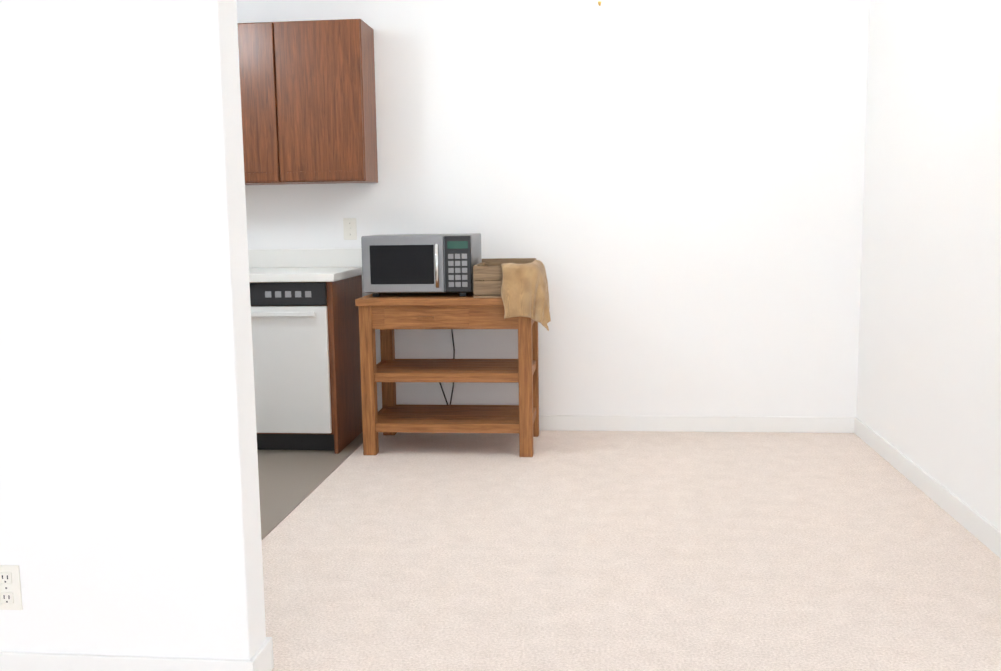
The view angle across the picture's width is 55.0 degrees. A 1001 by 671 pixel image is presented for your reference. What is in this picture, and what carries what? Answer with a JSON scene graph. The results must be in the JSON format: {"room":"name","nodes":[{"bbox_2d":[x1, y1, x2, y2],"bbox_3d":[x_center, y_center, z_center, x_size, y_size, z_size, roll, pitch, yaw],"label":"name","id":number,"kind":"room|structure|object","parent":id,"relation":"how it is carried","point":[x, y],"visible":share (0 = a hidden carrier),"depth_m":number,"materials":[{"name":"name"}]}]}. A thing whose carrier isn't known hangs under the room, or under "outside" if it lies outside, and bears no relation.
{"room":"empty dining area","nodes":[
{"label":"empty dining area","id":0,"kind":"room"},
{"bbox_2d":[0,0,265,659],"bbox_3d":[-2.204,-0.332,2.452,3.170,2.440,0.120,0,7,6],"label":"wall","id":1,"kind":"structure","parent":0,"point":[130,521],"depth_m":2.30,"materials":[{"name":"white paint"}]},
{"bbox_2d":[0,565,22,609],"bbox_3d":[-1.237,0.632,2.406,0.072,0.116,0.009,0,7,6],"label":"outlet","id":2,"kind":"object","parent":1,"relation":"attached to","point":[10,592],"visible":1,"depth_m":2.40,"materials":[{"name":"white plastic"}]},
{"bbox_2d":[0,647,267,670],"bbox_3d":[-2.188,0.845,2.532,3.182,0.085,0.015,0,7,6],"label":"baseboard","id":3,"kind":"structure","parent":1,"relation":"attached to","point":[9,661],"depth_m":2.40,"materials":[{"name":"white"}]},
{"bbox_2d":[261,637,273,670],"bbox_3d":[-2.174,0.829,2.659,3.182,0.085,0.015,0,7,6],"label":"baseboard","id":4,"kind":"structure","parent":1,"relation":"attached to","point":[268,644],"depth_m":2.47,"materials":[{"name":"white"}]},
{"bbox_2d":[257,432,362,539],"bbox_3d":[-2.188,0.657,4.377,2.800,0.004,2.240,0,7,6],"label":"floor","id":5,"kind":"structure","parent":0,"point":[290,481],"depth_m":4.37,"materials":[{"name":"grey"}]},
{"bbox_2d":[250,276,362,453],"bbox_3d":[-1.097,0.130,5.023,0.635,0.860,0.605,0,7,6],"label":"dishwasher","id":6,"kind":"object","parent":5,"relation":"on","point":[306,343],"depth_m":4.73,"materials":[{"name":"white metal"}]},
{"bbox_2d":[249,268,361,283],"bbox_3d":[-1.841,-0.314,5.037,2.156,0.040,0.622,0,7,6],"label":"countertop","id":7,"kind":"structure","parent":6,"relation":"on","point":[256,275],"depth_m":4.67,"materials":[{"name":"white laminate"}]},
{"bbox_2d":[236,0,869,416],"bbox_3d":[-0.806,-0.700,5.259,5.770,2.440,0.120,0,7,6],"label":"wall","id":8,"kind":"structure","parent":0,"point":[668,194],"depth_m":5.04,"materials":[{"name":"white paint"}]},
{"bbox_2d":[237,22,280,184],"bbox_3d":[-1.343,-1.199,5.038,0.445,0.800,0.296,0,7,6],"label":"upper cabinet","id":9,"kind":"object","parent":8,"relation":"attached to","point":[257,42],"depth_m":4.88,"materials":[{"name":"brown wood"}]},
{"bbox_2d":[248,248,361,267],"bbox_3d":[-1.811,-0.421,5.325,2.156,0.100,0.020,0,7,6],"label":"backsplash","id":10,"kind":"structure","parent":8,"relation":"attached to","point":[346,257],"depth_m":5.24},
{"bbox_2d":[273,19,377,184],"bbox_3d":[-0.900,-1.200,4.992,0.446,0.800,0.296,0,7,6],"label":"upper cabinet","id":11,"kind":"object","parent":8,"relation":"attached to","point":[308,101],"depth_m":4.85,"materials":[{"name":"brown wood"}]},
{"bbox_2d":[343,218,356,239],"bbox_3d":[-0.817,-0.577,5.206,0.072,0.116,0.018,0,7,6],"label":"electrical outlet","id":12,"kind":"object","parent":8,"relation":"attached to","point":[350,228],"visible":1,"depth_m":5.21,"materials":[{"name":"white plastic"}]},
{"bbox_2d":[539,415,851,432],"bbox_3d":[0.582,0.474,5.194,2.540,0.085,0.015,0,7,6],"label":"baseboard","id":13,"kind":"structure","parent":8,"relation":"attached to","point":[546,422],"depth_m":5.14,"materials":[{"name":"white wood"}]},
{"bbox_2d":[262,430,1000,670],"bbox_3d":[-0.274,1.136,0.540,7.800,0.060,9.940,0,7,6],"label":"floor carpet","id":14,"kind":"object","parent":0,"point":[648,551],"depth_m":3.23,"materials":[{"name":"beige carpet"}]},
{"bbox_2d":[355,292,538,456],"bbox_3d":[-0.241,0.176,4.894,0.862,0.775,0.528,0,7,6],"label":"kitchen cart","id":15,"kind":"object","parent":14,"relation":"on","point":[386,314],"visible":0.9,"depth_m":4.68,"materials":[{"name":"brown wood"}]},
{"bbox_2d":[361,233,481,296],"bbox_3d":[-0.392,-0.355,4.824,0.546,0.300,0.429,0,7,6],"label":"microwave","id":16,"kind":"object","parent":15,"relation":"on","point":[419,263],"visible":1,"depth_m":4.66,"materials":[{"name":"silver metal"}]},
{"bbox_2d":[439,329,454,404],"bbox_3d":[-0.311,0.053,5.160,0.124,0.723,0.144,0,7,6],"label":"power cord","id":17,"kind":"object","parent":16,"relation":"attached to","point":[453,382],"visible":0.29,"depth_m":5.21,"materials":[{"name":"grey rubber"}]},
{"bbox_2d":[473,258,550,330],"bbox_3d":[0.068,-0.206,4.691,0.371,0.323,0.444,0,7,6],"label":"wooden crate","id":18,"kind":"object","parent":15,"relation":"on","point":[519,286],"visible":1,"depth_m":4.51,"materials":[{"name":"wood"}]},
{"bbox_2d":[857,0,1000,530],"bbox_3d":[1.820,-0.532,3.588,0.200,2.440,2.680,0,7,6],"label":"wall","id":19,"kind":"structure","parent":0,"point":[929,382],"depth_m":3.85,"materials":[{"name":"white paint"}]},
{"bbox_2d":[852,417,1000,558],"bbox_3d":[1.731,0.637,3.738,0.012,0.085,2.692,0,7,6],"label":"baseboard","id":20,"kind":"structure","parent":19,"relation":"attached to","point":[974,523],"depth_m":3.84,"materials":[{"name":"white wood"}]}
]}

